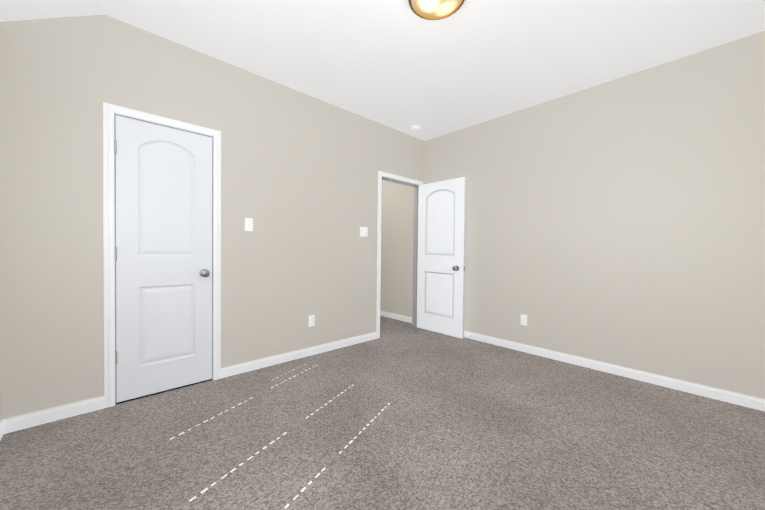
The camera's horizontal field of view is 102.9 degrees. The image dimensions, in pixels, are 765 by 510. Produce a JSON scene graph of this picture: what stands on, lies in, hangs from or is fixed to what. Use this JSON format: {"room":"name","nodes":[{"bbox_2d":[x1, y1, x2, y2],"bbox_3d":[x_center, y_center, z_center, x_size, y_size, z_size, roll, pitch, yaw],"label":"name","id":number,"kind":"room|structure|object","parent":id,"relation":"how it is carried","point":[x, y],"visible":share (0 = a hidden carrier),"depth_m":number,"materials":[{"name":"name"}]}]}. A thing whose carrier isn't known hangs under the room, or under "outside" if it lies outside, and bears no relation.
{"room":"empty bedroom","nodes":[
{"label":"empty bedroom","id":0,"kind":"room"},
{"bbox_2d":[116,379,211,403],"bbox_3d":[-1.709,1.059,2.420,0.616,0.003,0.120,0,1,-43],"label":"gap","id":1,"kind":"structure","parent":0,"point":[162,391],"depth_m":2.35,"materials":[{"name":"black"}]},
{"bbox_2d":[0,14,424,419],"bbox_3d":[-0.869,-0.348,3.165,4.145,2.810,0.120,0,1,-43],"label":"wall","id":2,"kind":"structure","parent":0,"point":[55,83],"depth_m":2.35,"materials":[{"name":"grey paint"}]},
{"bbox_2d":[2,396,103,433],"bbox_3d":[-2.100,1.022,1.963,0.455,0.085,0.014,0,1,-43],"label":"baseboard","id":3,"kind":"structure","parent":2,"relation":"attached to","point":[23,421],"depth_m":1.95,"materials":[{"name":"white paint"}]},
{"bbox_2d":[103,102,220,407],"bbox_3d":[-1.698,0.028,2.402,0.654,2.066,0.120,0,1,-43],"label":"door frame","id":4,"kind":"structure","parent":2,"relation":"attached to","point":[115,232],"depth_m":2.19,"materials":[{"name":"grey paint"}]},
{"bbox_2d":[114,115,211,402],"bbox_3d":[-1.673,0.034,2.369,0.621,2.032,0.169,0,1,-43],"label":"closet door","id":5,"kind":"structure","parent":2,"relation":"in","point":[163,247],"depth_m":2.33,"materials":[{"name":"white paint"}]},
{"bbox_2d":[245,218,252,230],"bbox_3d":[-1.205,-0.275,2.758,0.070,0.115,0.021,0,1,-43],"label":"switch plate","id":6,"kind":"object","parent":2,"relation":"attached to","point":[248,224],"visible":1,"depth_m":2.76,"materials":[{"name":"white plastic"}]},
{"bbox_2d":[221,332,376,377],"bbox_3d":[-0.734,1.015,3.236,1.800,0.085,0.014,0,1,-43],"label":"baseboard","id":7,"kind":"structure","parent":2,"relation":"attached to","point":[232,370],"depth_m":3.06,"materials":[{"name":"white paint"}]},
{"bbox_2d":[309,315,314,326],"bbox_3d":[-0.746,0.698,3.219,0.070,0.115,0.009,0,1,-43],"label":"electrical outlet plate","id":8,"kind":"object","parent":2,"relation":"attached to","point":[311,320],"visible":1,"depth_m":3.22,"materials":[{"name":"white plastic"}]},
{"bbox_2d":[360,227,367,236],"bbox_3d":[-0.220,-0.279,3.675,0.116,0.115,0.021,0,1,-43],"label":"switch plate","id":9,"kind":"object","parent":2,"relation":"attached to","point":[363,231],"visible":1,"depth_m":3.68,"materials":[{"name":"white plastic"}]},
{"bbox_2d":[376,171,422,337],"bbox_3d":[0.212,-0.002,4.181,0.880,2.109,0.155,0,1,-43],"label":"door frame","id":10,"kind":"structure","parent":2,"relation":"attached to","point":[391,176],"depth_m":4.19,"materials":[{"name":"white paint"}]},
{"bbox_2d":[417,177,465,338],"bbox_3d":[0.770,0.032,4.107,0.169,2.032,0.761,0,1,-43],"label":"entry door","id":11,"kind":"structure","parent":10,"relation":"attached to","point":[441,254],"depth_m":4.06,"materials":[{"name":"white paint"}]},
{"bbox_2d":[0,316,764,509],"bbox_3d":[-0.203,1.116,2.512,4.220,0.080,5.040,0,1,-43],"label":"floor carpet","id":12,"kind":"object","parent":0,"point":[456,423],"visible":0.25,"depth_m":1.77,"materials":[{"name":"grey carpet"}]},
{"bbox_2d":[170,364,389,507],"bbox_3d":[-0.649,1.077,2.056,1.268,0.001,1.473,0,1,-43],"label":"light streaks","id":13,"kind":"object","parent":12,"relation":"on","point":[295,497],"visible":1,"depth_m":1.76,"materials":[{"name":"white carpet"}]},
{"bbox_2d":[0,0,764,140],"bbox_3d":[0.310,-1.524,1.894,3.905,0.390,3.300,0,1,-43],"label":"ceiling","id":14,"kind":"structure","parent":0,"point":[399,65],"depth_m":2.32,"materials":[{"name":"white paint"}]},
{"bbox_2d":[410,125,420,130],"bbox_3d":[0.427,-1.633,3.935,0.132,0.037,0.132,0,1,-43],"label":"smoke detector","id":15,"kind":"object","parent":14,"relation":"attached to","point":[415,127],"visible":1,"depth_m":3.90,"materials":[{"name":"white plastic"}]},
{"bbox_2d":[408,0,464,19],"bbox_3d":[0.335,-1.564,1.871,0.358,0.108,0.358,0,1,-43],"label":"flush-mount ceiling light","id":16,"kind":"object","parent":14,"relation":"attached to","point":[433,9],"visible":1,"depth_m":1.89,"materials":[{"name":"brown metal"}]},
{"bbox_2d":[380,180,413,316],"bbox_3d":[0.090,-0.236,5.169,0.120,2.540,1.500,0,1,-43],"label":"wall","id":17,"kind":"structure","parent":0,"point":[396,245],"depth_m":4.93,"materials":[{"name":"grey paint"}]},
{"bbox_2d":[380,310,411,322],"bbox_3d":[0.069,0.993,5.100,0.014,0.085,1.380,0,1,-43],"label":"baseboard","id":18,"kind":"structure","parent":17,"relation":"attached to","point":[396,316],"depth_m":4.92,"materials":[{"name":"white paint"}]},
{"bbox_2d":[424,31,764,398],"bbox_3d":[1.810,-0.320,3.242,0.120,2.810,3.420,0,1,-43],"label":"wall","id":19,"kind":"structure","parent":0,"point":[620,221],"depth_m":2.71,"materials":[{"name":"grey paint"}]},
{"bbox_2d":[521,315,526,325],"bbox_3d":[1.577,0.728,3.403,0.009,0.115,0.070,0,1,-43],"label":"electrical outlet plate","id":20,"kind":"object","parent":19,"relation":"attached to","point":[523,319],"visible":1,"depth_m":3.40,"materials":[{"name":"white plastic"}]},
{"bbox_2d":[464,330,764,411],"bbox_3d":[1.705,1.042,3.263,0.014,0.085,3.300,0,1,-43],"label":"baseboard","id":21,"kind":"structure","parent":19,"relation":"attached to","point":[752,402],"depth_m":2.68,"materials":[{"name":"white paint"}]},
{"bbox_3d":[-1.135,-0.306,0.498,0.120,2.810,3.420,0,1,-43],"label":"wall","id":22,"kind":"structure","parent":0,"visible":0},
{"bbox_2d":[0,420,3,440],"bbox_3d":[-1.142,1.055,0.611,0.014,0.085,3.300,0,1,-43],"label":"baseboard","id":23,"kind":"structure","parent":22,"relation":"attached to","point":[1,428],"depth_m":1.79,"materials":[{"name":"white paint"}]}
]}

